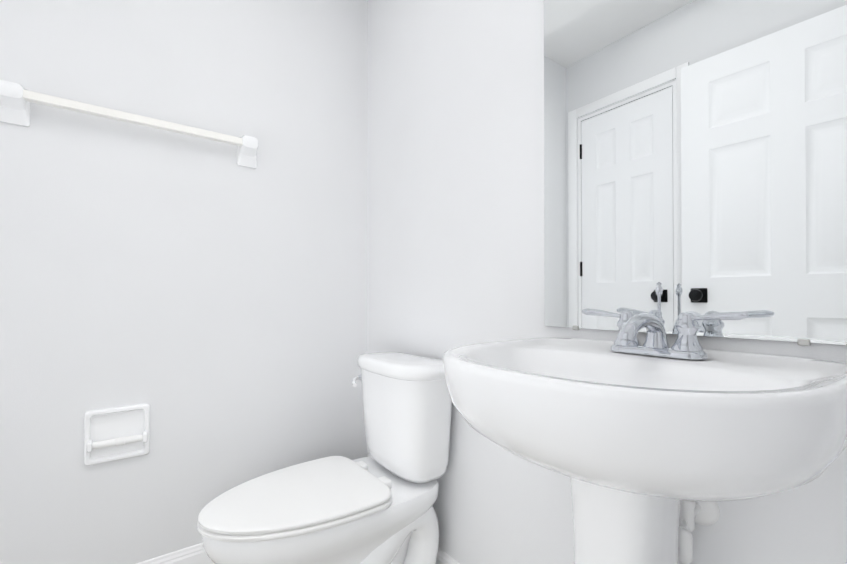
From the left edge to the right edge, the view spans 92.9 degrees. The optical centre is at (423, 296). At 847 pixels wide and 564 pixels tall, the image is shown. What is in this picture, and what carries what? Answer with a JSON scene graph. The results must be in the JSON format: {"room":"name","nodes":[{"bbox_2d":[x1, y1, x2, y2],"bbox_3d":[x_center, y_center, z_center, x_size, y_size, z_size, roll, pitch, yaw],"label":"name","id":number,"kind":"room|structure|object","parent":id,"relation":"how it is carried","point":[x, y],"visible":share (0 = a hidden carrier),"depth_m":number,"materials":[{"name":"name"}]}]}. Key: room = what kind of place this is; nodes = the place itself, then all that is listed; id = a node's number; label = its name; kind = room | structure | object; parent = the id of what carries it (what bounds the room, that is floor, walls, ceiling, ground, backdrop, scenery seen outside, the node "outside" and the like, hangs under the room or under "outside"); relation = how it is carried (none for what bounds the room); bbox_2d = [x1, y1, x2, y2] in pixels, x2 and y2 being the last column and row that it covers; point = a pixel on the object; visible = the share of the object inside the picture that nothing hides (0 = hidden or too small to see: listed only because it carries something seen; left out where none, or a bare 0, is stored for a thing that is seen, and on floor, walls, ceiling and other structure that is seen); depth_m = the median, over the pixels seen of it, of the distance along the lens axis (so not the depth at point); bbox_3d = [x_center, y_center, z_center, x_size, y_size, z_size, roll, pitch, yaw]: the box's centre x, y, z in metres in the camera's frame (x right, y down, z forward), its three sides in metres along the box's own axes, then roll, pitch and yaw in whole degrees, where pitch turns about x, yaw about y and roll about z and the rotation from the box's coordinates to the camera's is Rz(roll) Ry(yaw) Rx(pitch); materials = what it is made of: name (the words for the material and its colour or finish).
{"room":"bathroom","nodes":[
{"label":"bathroom","id":0,"kind":"room"},
{"bbox_2d":[0,0,367,563],"bbox_3d":[-1.157,-0.280,1.124,2.430,2.400,0.120,0,-1,-36],"label":"wall","id":1,"kind":"structure","parent":0,"point":[205,300],"depth_m":1.30,"materials":[{"name":"paint"}]},
{"bbox_2d":[84,403,149,465],"bbox_3d":[-0.928,0.414,1.223,0.158,0.158,0.071,0,-1,-36],"label":"paper holder","id":2,"kind":"object","parent":1,"relation":"attached to","point":[116,433],"visible":1,"depth_m":1.21,"materials":[{"name":"white ceramic"}]},
{"bbox_2d":[0,80,257,168],"bbox_3d":[-0.854,-0.513,1.242,0.658,0.100,0.055,0,-1,-36],"label":"towel rail","id":3,"kind":"object","parent":1,"relation":"attached to","point":[16,99],"visible":1,"depth_m":1.16,"materials":[{"name":"white ceramic"}]},
{"bbox_2d":[136,542,213,563],"bbox_3d":[-0.820,0.873,1.280,1.450,0.097,0.014,0,-1,-36],"label":"baseboard","id":4,"kind":"structure","parent":1,"relation":"attached to","point":[195,554],"depth_m":1.31,"materials":[{"name":"white paint"}]},
{"bbox_2d":[367,0,846,563],"bbox_3d":[0.687,-0.285,0.571,0.120,2.400,2.960,0,-1,-36],"label":"wall","id":5,"kind":"structure","parent":0,"point":[455,212],"depth_m":1.17,"materials":[{"name":"paint"}]},
{"bbox_2d":[436,547,459,563],"bbox_3d":[0.235,0.871,1.060,0.014,0.097,1.620,0,-1,-36],"label":"baseboard","id":6,"kind":"structure","parent":5,"relation":"attached to","point":[443,557],"depth_m":1.29,"materials":[{"name":"white paint"}]},
{"bbox_2d":[544,0,846,345],"bbox_3d":[0.459,-0.389,0.771,0.008,0.929,0.544,0,-1,-36],"label":"mirror","id":7,"kind":"object","parent":5,"relation":"attached to","point":[695,157],"visible":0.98,"depth_m":0.72,"materials":[{"name":"clear glass"}]},
{"bbox_2d":[678,500,719,563],"bbox_3d":[0.454,0.372,0.720,0.073,0.163,0.108,0,-1,-36],"label":"pipe","id":8,"kind":"object","parent":5,"relation":"attached to","point":[705,513],"visible":0.52,"depth_m":0.69,"materials":[{"name":"white plastic"}]},
{"bbox_3d":[-0.278,0.960,-0.077,2.430,0.100,3.080,0,-1,-36],"label":"floor","id":9,"kind":"structure","parent":0,"visible":0},
{"bbox_2d":[197,351,451,563],"bbox_3d":[-0.271,0.571,1.168,0.677,0.746,0.400,0,-1,-36],"label":"toilet","id":10,"kind":"object","parent":9,"relation":"on","point":[376,506],"visible":0.98,"depth_m":1.14,"materials":[{"name":"white ceramic"}]},
{"bbox_2d":[442,338,846,563],"bbox_3d":[0.283,0.505,0.624,0.457,0.822,0.530,0,-1,-36],"label":"pedestal sink","id":11,"kind":"object","parent":9,"relation":"on","point":[636,448],"visible":1,"depth_m":0.45,"materials":[{"name":"white ceramic"}]},
{"bbox_2d":[581,282,748,359],"bbox_3d":[0.383,0.038,0.699,0.140,0.130,0.275,0,-1,-36],"label":"faucet","id":12,"kind":"object","parent":11,"relation":"on","point":[685,345],"visible":1,"depth_m":0.68,"materials":[{"name":"silver metal"}]}
]}

